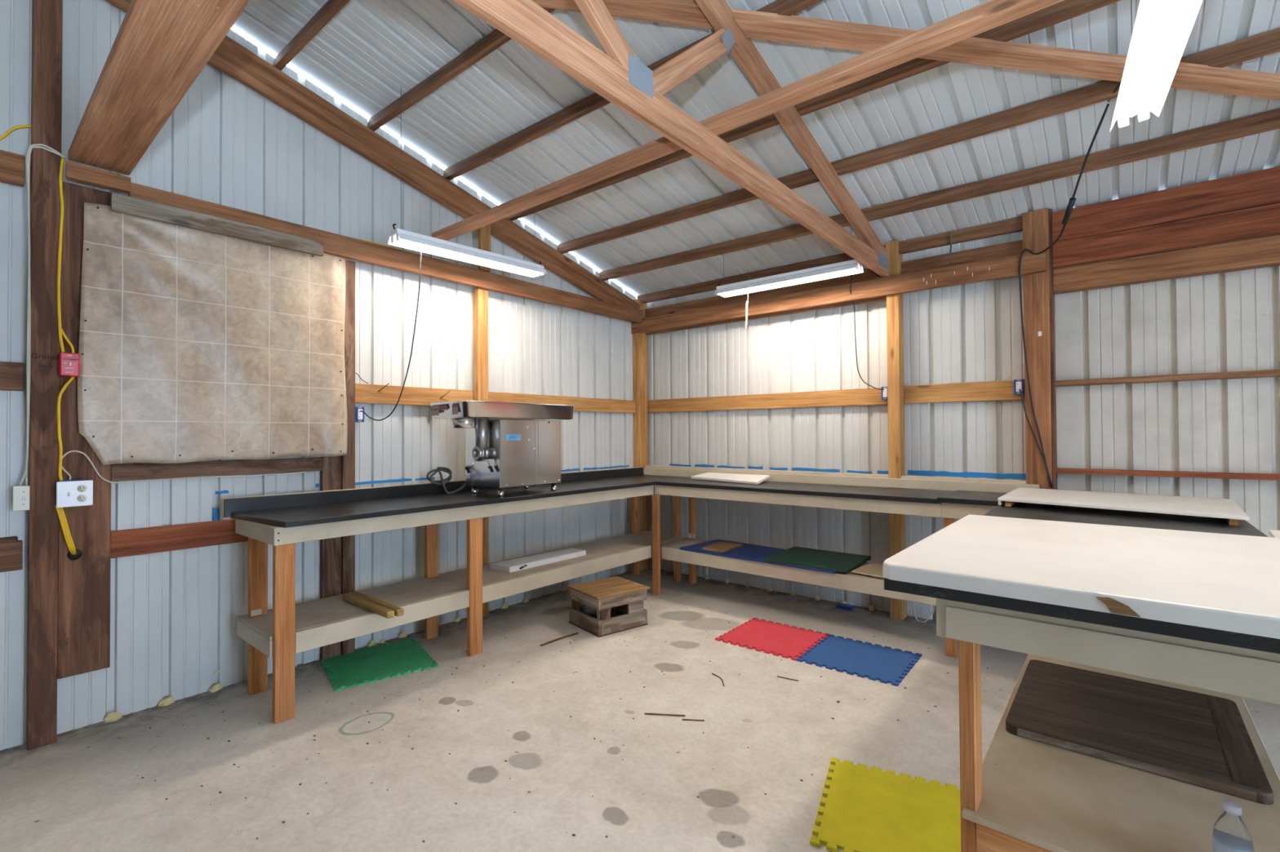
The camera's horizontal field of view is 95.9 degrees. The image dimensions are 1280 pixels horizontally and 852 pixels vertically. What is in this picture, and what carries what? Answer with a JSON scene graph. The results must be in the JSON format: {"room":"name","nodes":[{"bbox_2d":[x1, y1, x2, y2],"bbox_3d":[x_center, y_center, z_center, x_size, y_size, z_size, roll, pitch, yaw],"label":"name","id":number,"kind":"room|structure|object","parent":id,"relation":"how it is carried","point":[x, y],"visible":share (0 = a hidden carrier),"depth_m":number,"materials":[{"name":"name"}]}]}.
{"room":"workshop","nodes":[
{"label":"workshop","id":0,"kind":"room"},
{"bbox_2d":[0,0,636,750],"bbox_3d":[-3.554,-0.654,1.804,0.022,4.194,11.200,-1,-1,40],"label":"wall","id":1,"kind":"structure","parent":0,"point":[174,614],"depth_m":3.45,"materials":[{"name":"beige metal"}]},
{"bbox_2d":[0,540,22,572],"bbox_3d":[-4.927,0.564,0.084,0.039,0.130,6.615,-1,-1,40],"label":"wooden rail","id":2,"kind":"object","parent":1,"relation":"attached to","point":[11,553],"depth_m":2.58,"materials":[{"name":"brown wood"}]},
{"bbox_2d":[0,536,17,543],"bbox_3d":[-2.848,0.510,2.574,0.044,0.020,0.100,-1,-1,40],"label":"girt offcut","id":3,"kind":"object","parent":2,"relation":"on","point":[12,539],"visible":1,"depth_m":2.58,"materials":[{"name":"brown wood"}]},
{"bbox_2d":[0,361,24,391],"bbox_3d":[-4.931,-0.245,0.095,0.039,0.127,6.615,-1,-1,40],"label":"wooden rail","id":4,"kind":"object","parent":1,"relation":"attached to","point":[11,374],"depth_m":2.59,"materials":[{"name":"brown wood"}]},
{"bbox_2d":[57,181,111,679],"bbox_3d":[-2.663,0.014,2.773,0.047,2.325,0.181,-1,-1,40],"label":"board","id":5,"kind":"object","parent":1,"relation":"attached to","point":[83,639],"visible":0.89,"depth_m":2.74,"materials":[{"name":"brown wood"}]},
{"bbox_2d":[56,479,93,507],"bbox_3d":[-2.636,0.311,2.688,0.105,0.122,0.121,-1,-1,40],"label":"outlet plate","id":6,"kind":"object","parent":5,"relation":"attached to","point":[73,492],"visible":0.99,"depth_m":2.66,"materials":[{"name":"white plastic"}]},
{"bbox_2d":[55,506,75,555],"bbox_3d":[-2.656,0.485,2.682,0.039,0.241,0.085,0,-1,6],"label":"cable","id":7,"kind":"object","parent":6,"relation":"attached to","point":[61,515],"visible":0.95,"depth_m":2.67,"materials":[{"name":"yellow plastic"}]},
{"bbox_2d":[111,519,248,558],"bbox_3d":[-2.306,0.590,3.226,0.039,0.130,0.973,-1,-1,40],"label":"wooden rail","id":8,"kind":"object","parent":1,"relation":"attached to","point":[140,541],"depth_m":3.02,"materials":[{"name":"brown wood"}]},
{"bbox_2d":[61,450,306,483],"bbox_3d":[-2.361,0.202,3.087,0.059,0.169,1.065,-1,-1,36],"label":"cable","id":9,"kind":"object","parent":1,"relation":"attached to","point":[68,452],"visible":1,"depth_m":2.93,"materials":[{"name":"beige plastic"}]},
{"bbox_2d":[111,457,322,481],"bbox_3d":[-2.294,0.234,3.218,0.038,0.082,0.976,-1,-1,40],"label":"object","id":10,"kind":"object","parent":1,"relation":"attached to","point":[126,472],"visible":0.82,"depth_m":3.14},
{"bbox_2d":[355,406,364,422],"bbox_3d":[-1.842,-0.075,3.773,0.067,0.100,0.060,-1,-1,40],"label":"outlet box","id":11,"kind":"object","parent":1,"relation":"attached to","point":[359,416],"visible":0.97,"depth_m":3.75,"materials":[{"name":"blue plastic"}]},
{"bbox_2d":[355,478,411,484],"bbox_3d":[-1.752,0.378,3.926,0.001,0.022,0.420,-1,-1,40],"label":"tape","id":12,"kind":"object","parent":1,"relation":"attached to","point":[402,479],"visible":0.87,"depth_m":3.93,"materials":[{"name":"blue"}]},
{"bbox_2d":[355,383,473,405],"bbox_3d":[-1.585,-0.211,4.106,0.039,0.127,0.903,-1,-1,40],"label":"wooden rail","id":13,"kind":"object","parent":1,"relation":"attached to","point":[364,393],"depth_m":4.02,"materials":[{"name":"orange wood"}]},
{"bbox_2d":[223,467,643,517],"bbox_3d":[-1.113,0.458,4.495,0.014,0.099,3.563,-1,-1,40],"label":"backsplash","id":14,"kind":"structure","parent":1,"relation":"attached to","point":[269,502],"depth_m":3.69,"materials":[{"name":"black laminate"}]},
{"bbox_2d":[488,391,635,413],"bbox_3d":[-0.646,-0.201,5.232,0.039,0.127,1.835,-1,-1,40],"label":"wooden rail","id":15,"kind":"object","parent":1,"relation":"attached to","point":[582,404],"depth_m":5.27,"materials":[{"name":"orange wood"}]},
{"bbox_2d":[0,567,1279,851],"bbox_3d":[-0.231,1.448,-0.985,9.200,0.120,11.800,-1,-1,40],"label":"floor","id":16,"kind":"structure","parent":0,"point":[82,791],"depth_m":2.60,"materials":[{"name":"concrete"}]},
{"bbox_2d":[26,0,62,751],"bbox_3d":[-2.741,-0.330,2.666,0.090,3.560,0.103,-1,-1,40],"label":"wooden post","id":17,"kind":"object","parent":16,"relation":"on","point":[46,15],"visible":0.9,"depth_m":2.63,"materials":[{"name":"brown wood"}]},
{"bbox_2d":[0,150,25,186],"bbox_3d":[-4.912,-1.177,0.084,0.048,0.130,6.610,-1,-1,40],"label":"header beam","id":18,"kind":"structure","parent":17,"relation":"attached to","point":[11,165],"depth_m":2.58,"materials":[{"name":"brown wood"}]},
{"bbox_2d":[0,124,31,140],"bbox_3d":[-2.889,-1.301,2.550,0.012,0.172,0.292,-1,-1,40],"label":"cable","id":19,"kind":"object","parent":17,"relation":"attached to","point":[9,131],"visible":0.94,"depth_m":2.61,"materials":[{"name":"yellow plastic"}]},
{"bbox_2d":[12,485,29,511],"bbox_3d":[-2.776,0.323,2.597,0.081,0.110,0.065,-1,-1,40],"label":"light switch","id":20,"kind":"object","parent":17,"relation":"attached to","point":[20,494],"visible":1,"depth_m":2.57,"materials":[{"name":"beige plastic"}]},
{"bbox_2d":[18,143,64,485],"bbox_3d":[-2.720,-0.507,2.626,0.140,1.554,0.023,0,-1,-39],"label":"cable","id":21,"kind":"object","parent":17,"relation":"attached to","point":[31,147],"visible":1,"depth_m":2.60,"materials":[{"name":"beige plastic"}]},
{"bbox_2d":[57,158,65,352],"bbox_3d":[-2.674,-0.787,2.671,0.032,0.906,0.018,0,-1,-11],"label":"cable","id":22,"kind":"object","parent":17,"relation":"attached to","point":[62,160],"visible":0.97,"depth_m":2.67,"materials":[{"name":"yellow plastic"}]},
{"bbox_2d":[56,377,75,481],"bbox_3d":[-2.654,0.012,2.668,0.036,0.490,0.058,-1,-1,40],"label":"cable","id":23,"kind":"object","parent":17,"relation":"attached to","point":[58,411],"visible":1,"depth_m":2.66,"materials":[{"name":"yellow plastic"}]},
{"bbox_2d":[57,352,79,377],"bbox_3d":[-2.634,-0.282,2.664,0.077,0.106,0.065,-1,-1,40],"label":"switch box","id":24,"kind":"object","parent":17,"relation":"attached to","point":[68,362],"visible":1,"depth_m":2.65,"materials":[{"name":"red plastic"}]},
{"bbox_2d":[105,0,639,310],"bbox_3d":[-1.757,-1.847,3.852,0.040,1.526,5.434,-1,-1,40],"label":"rafter","id":25,"kind":"object","parent":17,"relation":"on","point":[230,57],"visible":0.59,"depth_m":3.86,"materials":[{"name":"brown wood"}]},
{"bbox_2d":[102,711,123,723],"bbox_3d":[-2.606,1.433,2.853,0.058,0.038,0.058,0,-1,-3],"label":"spray foam","id":26,"kind":"object","parent":16,"relation":"on","point":[113,716],"visible":1,"depth_m":2.84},
{"bbox_2d":[157,696,174,706],"bbox_3d":[-2.472,1.435,3.016,0.056,0.036,0.056,0,-1,-4],"label":"spray foam","id":27,"kind":"object","parent":16,"relation":"on","point":[166,701],"visible":1,"depth_m":3.00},
{"bbox_2d":[208,682,222,693],"bbox_3d":[-2.337,1.437,3.178,0.051,0.036,0.064,-1,-1,40],"label":"spray foam","id":28,"kind":"object","parent":16,"relation":"on","point":[217,686],"visible":1,"depth_m":3.17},
{"bbox_2d":[320,456,341,660],"bbox_3d":[-1.948,0.199,3.640,0.040,2.520,0.110,-1,-1,40],"label":"stud","id":29,"kind":"object","parent":16,"relation":"on","point":[331,474],"visible":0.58,"depth_m":3.61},
{"bbox_2d":[341,259,355,655],"bbox_3d":[-1.878,0.199,3.705,0.055,2.520,0.076,-1,-1,40],"label":"stud","id":30,"kind":"object","parent":16,"relation":"on","point":[348,462],"visible":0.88,"depth_m":3.69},
{"bbox_2d":[320,638,439,691],"bbox_3d":[-1.609,1.449,3.549,0.562,0.012,0.575,0,-1,-36],"label":"foam mat","id":31,"kind":"object","parent":16,"relation":"on","point":[360,667],"visible":0.98,"depth_m":3.51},
{"bbox_2d":[222,466,689,724],"bbox_3d":[-0.882,0.931,4.296,0.647,1.060,3.566,-1,-1,40],"label":"workbench","id":32,"kind":"object","parent":16,"relation":"on","point":[280,521],"visible":0.98,"depth_m":3.48,"materials":[{"name":"black wood"}]},
{"bbox_2d":[236,620,272,657],"bbox_3d":[-1.991,1.096,2.996,0.506,0.085,0.035,-1,-1,40],"label":"shelf","id":33,"kind":"object","parent":32,"relation":"attached to","point":[260,641],"depth_m":2.95,"materials":[{"name":"beige paint"}]},
{"bbox_2d":[342,591,404,618],"bbox_3d":[-1.528,1.015,3.288,0.567,0.036,0.093,-1,-1,40],"label":"treated timber","id":34,"kind":"object","parent":32,"relation":"on","point":[384,609],"visible":1,"depth_m":3.24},
{"bbox_2d":[231,475,689,528],"bbox_3d":[-0.862,0.494,4.304,0.615,0.029,3.533,-1,-1,40],"label":"countertop","id":35,"kind":"structure","parent":32,"relation":"on","point":[291,517],"depth_m":3.57,"materials":[{"name":"black laminate"}]},
{"bbox_2d":[236,530,684,640],"bbox_3d":[-0.882,1.054,4.327,0.506,0.020,3.500,-1,-1,40],"label":"shelf","id":36,"kind":"object","parent":32,"relation":"attached to","point":[326,611],"depth_m":3.68,"materials":[{"name":"paint"}]},
{"bbox_2d":[426,400,575,496],"bbox_3d":[-0.999,0.163,4.166,0.605,0.634,0.974,-1,-1,40],"label":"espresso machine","id":37,"kind":"object","parent":32,"relation":"on","point":[508,445],"visible":1,"depth_m":3.96,"materials":[{"name":"silver metal"}]},
{"bbox_2d":[428,400,575,420],"bbox_3d":[-0.960,-0.101,4.136,0.500,0.107,0.974,-1,-1,40],"label":"tray","id":38,"kind":"object","parent":37,"relation":"on","point":[457,410],"depth_m":3.85,"materials":[{"name":"silver metal"}]},
{"bbox_2d":[489,548,586,573],"bbox_3d":[-0.761,1.024,4.438,0.221,0.040,0.775,-1,-1,40],"label":"shelf board","id":39,"kind":"object","parent":32,"relation":"on","point":[522,563],"visible":1,"depth_m":4.34,"materials":[{"name":"paint"}]},
{"bbox_2d":[473,211,490,617],"bbox_3d":[-1.212,-0.085,4.445,0.092,3.100,0.093,-1,-1,40],"label":"wooden post","id":40,"kind":"object","parent":16,"relation":"on","point":[480,295],"visible":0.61,"depth_m":4.44,"materials":[{"name":"orange wood"}]},
{"bbox_2d":[128,182,642,323],"bbox_3d":[-1.252,-1.122,4.367,0.038,0.127,3.959,-1,-1,40],"label":"header beam","id":41,"kind":"structure","parent":40,"relation":"attached to","point":[334,244],"depth_m":3.89,"materials":[{"name":"brown wood"}]},
{"bbox_2d":[65,161,130,193],"bbox_3d":[-2.563,-1.175,2.736,0.038,0.070,0.224,-1,-1,40],"label":"block","id":42,"kind":"object","parent":41,"relation":"attached to","point":[73,171],"visible":1,"depth_m":2.72,"materials":[{"name":"brown wood"}]},
{"bbox_2d":[77,202,347,465],"bbox_3d":[-2.250,-0.451,3.192,0.026,1.292,1.235,-1,-1,40],"label":"sheet","id":43,"kind":"object","parent":41,"relation":"hanging from","point":[195,345],"visible":0.94,"depth_m":3.09,"materials":[{"name":"fabric"}]},
{"bbox_2d":[111,191,323,256],"bbox_3d":[-2.234,-1.077,3.143,0.020,0.086,0.958,-1,-1,40],"label":"wooden board","id":44,"kind":"object","parent":41,"relation":"attached to","point":[121,203],"visible":1,"depth_m":3.07,"materials":[{"name":"grey wood"}]},
{"bbox_2d":[118,586,988,842],"bbox_3d":[-0.062,1.441,3.201,3.088,0.005,3.840,-1,-1,40],"label":"crumbs","id":45,"kind":"object","parent":16,"relation":"on","point":[837,701],"visible":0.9,"depth_m":2.67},
{"bbox_2d":[540,632,578,646],"bbox_3d":[-0.546,1.448,3.928,0.018,0.013,0.321,-1,-1,43],"label":"twig","id":46,"kind":"object","parent":16,"relation":"on","point":[575,633],"visible":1,"depth_m":3.92,"materials":[{"name":"brown wood"}]},
{"bbox_2d":[567,576,649,637],"bbox_3d":[-0.234,1.321,4.268,0.457,0.272,0.418,0,-1,-37],"label":"step stool","id":47,"kind":"object","parent":16,"relation":"on","point":[612,605],"visible":1,"depth_m":4.16,"materials":[{"name":"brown wood"}]},
{"bbox_2d":[633,298,648,571],"bbox_3d":[0.008,0.088,5.973,0.081,2.780,0.135,-1,-1,40],"label":"wooden post","id":48,"kind":"object","parent":16,"relation":"on","point":[640,340],"visible":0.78,"depth_m":5.94,"materials":[{"name":"orange wood"}]},
{"bbox_2d":[636,216,1022,303],"bbox_3d":[1.268,-1.330,4.930,3.356,0.087,0.038,-1,-1,40],"label":"eave purlin","id":49,"kind":"object","parent":48,"relation":"attached to","point":[1011,225],"visible":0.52,"depth_m":4.61,"materials":[{"name":"brown wood"}]},
{"bbox_2d":[715,617,829,661],"bbox_3d":[0.909,1.440,3.942,0.578,0.012,0.562,-1,-1,39],"label":"foam mat","id":50,"kind":"object","parent":16,"relation":"on","point":[768,637],"visible":1,"depth_m":3.91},
{"bbox_2d":[644,465,1039,605],"bbox_3d":[1.142,0.916,4.588,3.316,1.076,0.650,-1,-1,40],"label":"workbench","id":51,"kind":"object","parent":16,"relation":"on","point":[909,500],"visible":0.8,"depth_m":4.37,"materials":[{"name":"beige wood"}]},
{"bbox_2d":[691,472,769,484],"bbox_3d":[0.779,0.450,5.005,0.715,0.052,0.343,-1,-1,40],"label":"cutting board","id":52,"kind":"object","parent":51,"relation":"on","point":[731,477],"visible":1,"depth_m":4.96,"materials":[{"name":"plastic"}]},
{"bbox_2d":[680,539,839,573],"bbox_3d":[1.014,1.028,4.643,1.345,0.018,0.547,-1,-1,40],"label":"foam mat","id":53,"kind":"object","parent":51,"relation":"on","point":[748,552],"visible":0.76,"depth_m":4.67,"materials":[{"name":"plastic"}]},
{"bbox_2d":[702,542,742,552],"bbox_3d":[0.687,1.016,4.855,0.215,0.016,0.331,-1,-1,37],"label":"wooden cutting board","id":54,"kind":"object","parent":53,"relation":"on","point":[722,547],"visible":1,"depth_m":4.80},
{"bbox_2d":[764,546,871,573],"bbox_3d":[1.343,1.001,4.362,0.620,0.026,0.544,-1,-1,40],"label":"foam mat","id":55,"kind":"object","parent":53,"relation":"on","point":[796,556],"visible":1,"depth_m":4.29,"materials":[{"name":"plastic"}]},
{"bbox_2d":[660,537,884,579],"bbox_3d":[1.169,1.045,4.531,2.295,0.020,0.450,-1,-1,40],"label":"shelf","id":56,"kind":"object","parent":51,"relation":"attached to","point":[677,544],"depth_m":5.09,"materials":[{"name":"paint"}]},
{"bbox_2d":[656,477,953,503],"bbox_3d":[1.180,0.485,4.531,2.228,0.031,0.580,-1,-1,40],"label":"countertop","id":57,"kind":"structure","parent":51,"relation":"on","point":[929,496],"depth_m":4.24,"materials":[{"name":"black laminate"}]},
{"bbox_2d":[851,562,884,577],"bbox_3d":[1.762,1.012,3.955,0.515,0.022,0.405,-1,-1,40],"label":"tan laminate offcut","id":58,"kind":"object","parent":51,"relation":"on","point":[874,570],"visible":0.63,"depth_m":4.02,"materials":[{"name":"beige laminate"}]},
{"bbox_2d":[835,603,853,611],"bbox_3d":[1.629,1.436,4.587,0.120,0.030,0.060,-1,-1,40],"label":"block","id":59,"kind":"object","parent":16,"relation":"on","point":[840,606],"visible":1,"depth_m":4.57,"materials":[{"name":"blue plastic"}]},
{"bbox_2d":[796,634,921,686],"bbox_3d":[1.362,1.433,3.576,0.585,0.012,0.556,-1,-1,39],"label":"foam mat","id":60,"kind":"object","parent":16,"relation":"on","point":[886,664],"visible":1,"depth_m":3.54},
{"bbox_2d":[809,757,960,851],"bbox_3d":[0.933,1.416,2.103,0.520,0.012,0.562,-1,-1,26],"label":"foam mat","id":61,"kind":"object","parent":16,"relation":"on","point":[866,810],"visible":0.8,"depth_m":2.10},
{"bbox_2d":[885,240,906,620],"bbox_3d":[1.943,0.027,4.376,0.087,2.840,0.116,-1,-1,40],"label":"wooden post","id":62,"kind":"object","parent":16,"relation":"on","point":[895,326],"visible":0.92,"depth_m":4.34,"materials":[{"name":"orange wood"}]},
{"bbox_2d":[645,240,1022,335],"bbox_3d":[1.330,-1.100,4.948,3.289,0.265,0.038,-1,-1,40],"label":"header beam","id":63,"kind":"structure","parent":62,"relation":"attached to","point":[1012,248],"depth_m":4.73,"materials":[{"name":"brown wood"}]},
{"bbox_2d":[631,250,1046,333],"bbox_3d":[1.264,-1.043,4.846,3.520,0.134,0.041,-1,-1,40],"label":"header beam","id":64,"kind":"structure","parent":62,"relation":"attached to","point":[1005,267],"depth_m":4.44,"materials":[{"name":"brown wood"}]},
{"bbox_2d":[452,0,888,277],"bbox_3d":[-1.610,-1.924,0.216,0.042,1.534,10.868,-1,-1,40],"label":"roof truss","id":65,"kind":"object","parent":64,"relation":"on","point":[618,77],"visible":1,"depth_m":2.35,"materials":[{"name":"brown wood"}]},
{"bbox_2d":[67,0,250,175],"bbox_3d":[0.623,-1.314,0.089,8.395,0.038,0.218,-1,-1,40],"label":"wooden beam","id":66,"kind":"structure","parent":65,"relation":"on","point":[159,49],"depth_m":2.06,"materials":[{"name":"brown wood"}]},
{"bbox_2d":[272,0,350,71],"bbox_3d":[1.160,-2.199,0.767,8.578,0.128,0.057,-1,-1,39],"label":"purlin","id":67,"kind":"structure","parent":65,"relation":"on","point":[331,8],"depth_m":3.14,"materials":[{"name":"brown wood"}]},
{"bbox_2d":[366,7,555,131],"bbox_3d":[1.519,-2.055,1.195,8.578,0.128,0.057,-1,-1,39],"label":"purlin","id":68,"kind":"structure","parent":65,"relation":"on","point":[495,39],"depth_m":3.32,"materials":[{"name":"brown wood"}]},
{"bbox_2d":[532,0,714,29],"bbox_3d":[-0.823,-2.053,2.674,2.493,0.445,0.108,0,-1,2],"label":"brace","id":69,"kind":"object","parent":65,"relation":"attached to","point":[679,12],"visible":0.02,"depth_m":2.66,"materials":[{"name":"brown wood"}]},
{"bbox_2d":[443,0,823,180],"bbox_3d":[1.882,-1.910,1.627,8.578,0.128,0.057,-1,-1,39],"label":"purlin","id":70,"kind":"structure","parent":65,"relation":"on","point":[593,102],"depth_m":3.54,"materials":[{"name":"brown wood"}]},
{"bbox_2d":[431,0,1065,240],"bbox_3d":[1.705,-1.304,1.324,7.915,0.038,0.091,-1,-1,40],"label":"brace","id":71,"kind":"object","parent":65,"relation":"on","point":[990,15],"visible":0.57,"depth_m":2.20,"materials":[{"name":"brown wood"}]},
{"bbox_2d":[506,0,1121,221],"bbox_3d":[2.249,-1.763,2.065,8.578,0.128,0.057,-1,-1,39],"label":"purlin","id":72,"kind":"structure","parent":65,"relation":"on","point":[1066,10],"depth_m":2.92,"materials":[{"name":"brown wood"}]},
{"bbox_2d":[556,28,1279,253],"bbox_3d":[2.606,-1.621,2.490,8.578,0.128,0.057,-1,-1,39],"label":"purlin","id":73,"kind":"structure","parent":65,"relation":"on","point":[1266,43],"depth_m":3.17,"materials":[{"name":"brown wood"}]},
{"bbox_2d":[599,108,1279,280],"bbox_3d":[2.951,-1.483,2.901,8.578,0.128,0.057,-1,-1,39],"label":"purlin","id":74,"kind":"structure","parent":65,"relation":"on","point":[1269,121],"depth_m":3.46,"materials":[{"name":"brown wood"}]},
{"bbox_2d":[714,226,884,390],"bbox_3d":[1.241,-0.884,4.597,1.174,1.226,0.580,-1,-1,40],"label":"fluorescent light","id":75,"kind":"object","parent":74,"relation":"hanging from","point":[850,267],"visible":0.94,"depth_m":4.41,"materials":[{"name":"white metal"}]},
{"bbox_2d":[732,8,1279,100],"bbox_3d":[2.141,-1.611,2.602,3.438,0.582,0.099,0,-1,2],"label":"roof beam","id":76,"kind":"structure","parent":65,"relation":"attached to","point":[759,25],"depth_m":2.60,"materials":[{"name":"brown wood"}]},
{"bbox_2d":[1022,208,1057,489],"bbox_3d":[2.648,0.013,3.812,0.157,2.845,0.156,-1,-1,40],"label":"wooden post","id":77,"kind":"object","parent":16,"relation":"on","point":[1038,294],"visible":0.68,"depth_m":3.76,"materials":[{"name":"brown wood"}]},
{"bbox_2d":[1013,379,1024,395],"bbox_3d":[2.559,-0.263,3.893,0.060,0.100,0.072,-1,-1,40],"label":"outlet box","id":78,"kind":"object","parent":77,"relation":"attached to","point":[1018,384],"visible":0.94,"depth_m":3.87,"materials":[{"name":"blue plastic"}]},
{"bbox_2d":[1018,389,1053,488],"bbox_3d":[2.571,0.074,3.766,0.054,0.644,0.193,0,-1,-33],"label":"power cord","id":79,"kind":"object","parent":77,"relation":"attached to","point":[1020,390],"visible":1,"depth_m":3.76,"materials":[{"name":"black plastic"}]},
{"bbox_2d":[1018,103,1109,487],"bbox_3d":[2.484,-0.602,3.315,0.156,1.985,0.978,0,-1,10],"label":"extension cord","id":80,"kind":"object","parent":77,"relation":"attached to","point":[1072,201],"visible":1,"depth_m":3.68,"materials":[{"name":"black plastic"}]},
{"bbox_2d":[884,490,1279,851],"bbox_3d":[1.819,0.926,2.522,1.314,0.994,2.874,-1,-1,40],"label":"workbench","id":81,"kind":"object","parent":16,"relation":"on","point":[1025,795],"visible":0.63,"depth_m":1.50,"materials":[{"name":"beige wood"}]},
{"bbox_2d":[885,490,1267,578],"bbox_3d":[1.818,0.446,2.531,1.314,0.030,2.868,-1,-1,40],"label":"countertop","id":82,"kind":"structure","parent":81,"relation":"on","point":[1020,509],"depth_m":2.76,"materials":[{"name":"white laminate"}]},
{"bbox_2d":[882,514,1279,639],"bbox_3d":[1.414,0.400,1.780,0.939,0.042,1.235,-1,-1,40],"label":"slab","id":83,"kind":"object","parent":81,"relation":"on","point":[1225,582],"visible":1,"depth_m":1.54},
{"bbox_2d":[961,653,1279,851],"bbox_3d":[1.645,1.023,1.952,0.670,0.017,1.692,-1,-1,40],"label":"shelf","id":84,"kind":"object","parent":81,"relation":"attached to","point":[1037,796],"depth_m":1.55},
{"bbox_2d":[997,487,1249,525],"bbox_3d":[2.524,0.412,3.081,0.974,0.044,0.970,-1,-1,40],"label":"board","id":85,"kind":"object","parent":81,"relation":"on","point":[1228,509],"visible":1,"depth_m":2.96,"materials":[{"name":"laminate"}]},
{"bbox_2d":[1005,659,1273,804],"bbox_3d":[1.672,0.999,1.994,0.612,0.031,0.714,-1,-1,40],"label":"wood panel","id":86,"kind":"object","parent":81,"relation":"on","point":[1203,740],"visible":1,"depth_m":1.89,"materials":[{"name":"brown wood"}]},
{"bbox_2d":[1212,800,1253,851],"bbox_3d":[1.278,0.911,1.244,0.063,0.192,0.063,-1,-1,40],"label":"water bottle","id":87,"kind":"object","parent":81,"relation":"on","point":[1230,833],"visible":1,"depth_m":1.23,"materials":[{"name":"clear plastic"}]},
{"bbox_2d":[1268,529,1279,538],"bbox_3d":[2.508,0.413,2.091,0.308,0.015,0.260,-1,-1,40],"label":"board","id":88,"kind":"object","parent":81,"relation":"on","point":[1274,534],"visible":0.82,"depth_m":2.19,"materials":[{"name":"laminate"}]},
{"bbox_2d":[231,0,1279,296],"bbox_3d":[-0.217,-2.118,-0.966,8.712,1.452,11.440,-1,-1,40],"label":"ceiling","id":89,"kind":"structure","parent":0,"point":[371,53],"depth_m":3.36,"materials":[{"name":"metal"}]},
{"bbox_2d":[360,185,546,421],"bbox_3d":[-1.258,-1.054,4.045,0.508,2.043,1.164,-1,-1,40],"label":"fluorescent light","id":90,"kind":"object","parent":89,"relation":"hanging from","point":[399,237],"visible":1,"depth_m":3.79,"materials":[{"name":"white metal"}]},
{"bbox_2d":[1106,0,1203,132],"bbox_3d":[1.809,-1.636,2.084,0.150,0.895,1.827,-1,-1,35],"label":"fluorescent light","id":91,"kind":"object","parent":89,"relation":"hanging from","point":[1162,28],"visible":0.98,"depth_m":1.90,"materials":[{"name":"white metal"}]},
{"bbox_2d":[647,231,1279,619],"bbox_3d":[3.355,0.025,3.343,8.600,2.800,0.022,-1,-1,40],"label":"wall","id":92,"kind":"structure","parent":0,"point":[966,333],"depth_m":4.17,"materials":[{"name":"beige metal"}]},
{"bbox_2d":[648,387,887,413],"bbox_3d":[1.028,-0.219,5.245,2.421,0.130,0.039,-1,-1,40],"label":"wooden rail","id":93,"kind":"object","parent":92,"relation":"attached to","point":[863,397],"depth_m":5.09,"materials":[{"name":"orange wood"}]},
{"bbox_2d":[791,467,839,472],"bbox_3d":[1.483,0.371,4.886,0.420,0.029,0.001,-1,-1,40],"label":"tape","id":94,"kind":"object","parent":92,"relation":"attached to","point":[793,468],"visible":1,"depth_m":4.89,"materials":[{"name":"blue"}]},
{"bbox_2d":[644,467,1039,493],"bbox_3d":[1.317,0.437,4.806,3.316,0.070,0.016,-1,-1,40],"label":"backsplash","id":95,"kind":"structure","parent":92,"relation":"attached to","point":[953,486],"depth_m":4.41,"materials":[{"name":"beige paint"}]},
{"bbox_2d":[904,380,1025,404],"bbox_3d":[2.325,-0.241,4.163,0.777,0.132,0.039,-1,-1,40],"label":"wooden rail","id":96,"kind":"object","parent":92,"relation":"attached to","point":[996,390],"depth_m":4.15,"materials":[{"name":"orange wood"}]},
{"bbox_2d":[907,470,1026,479],"bbox_3d":[2.339,0.350,4.172,0.760,0.039,0.001,-1,-1,40],"label":"tape","id":97,"kind":"object","parent":92,"relation":"attached to","point":[1014,476],"visible":0.96,"depth_m":4.15,"materials":[{"name":"blue"}]},
{"bbox_2d":[1051,166,1279,243],"bbox_3d":[4.602,-1.312,2.182,4.964,0.194,0.120,-1,-1,40],"label":"header board","id":98,"kind":"object","parent":92,"relation":"attached to","point":[1260,188],"visible":0.76,"depth_m":3.36,"materials":[{"name":"brown wood"}]},
{"bbox_2d":[1052,203,1279,267],"bbox_3d":[4.603,-1.133,2.180,4.964,0.158,0.120,-1,-1,40],"label":"header board","id":99,"kind":"object","parent":92,"relation":"attached to","point":[1262,220],"visible":0.76,"depth_m":3.36,"materials":[{"name":"brown wood"}]},
{"bbox_2d":[1053,235,1279,294],"bbox_3d":[4.612,-0.973,2.187,4.964,0.148,0.095,-1,-1,40],"label":"header board","id":100,"kind":"object","parent":92,"relation":"attached to","point":[1261,252],"visible":1,"depth_m":3.38,"materials":[{"name":"brown wood"}]},
{"bbox_2d":[1053,232,1279,269],"bbox_3d":[4.606,-1.051,2.182,4.964,0.006,0.112,-1,-1,40],"label":"ledge","id":101,"kind":"object","parent":100,"relation":"on","point":[1273,234],"visible":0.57,"depth_m":3.37,"materials":[{"name":"brown wood"}]},
{"bbox_2d":[1054,369,1279,386],"bbox_3d":[4.631,-0.308,2.209,4.980,0.035,0.087,-1,-1,40],"label":"wooden rail","id":102,"kind":"object","parent":92,"relation":"attached to","point":[1265,373],"depth_m":3.40,"materials":[{"name":"brown wood"}]},
{"bbox_2d":[1056,467,1279,480],"bbox_3d":[4.634,0.261,2.201,4.980,0.031,0.087,-1,-1,40],"label":"wooden rail","id":103,"kind":"object","parent":92,"relation":"attached to","point":[1059,470],"depth_m":3.40,"materials":[{"name":"brown wood"}]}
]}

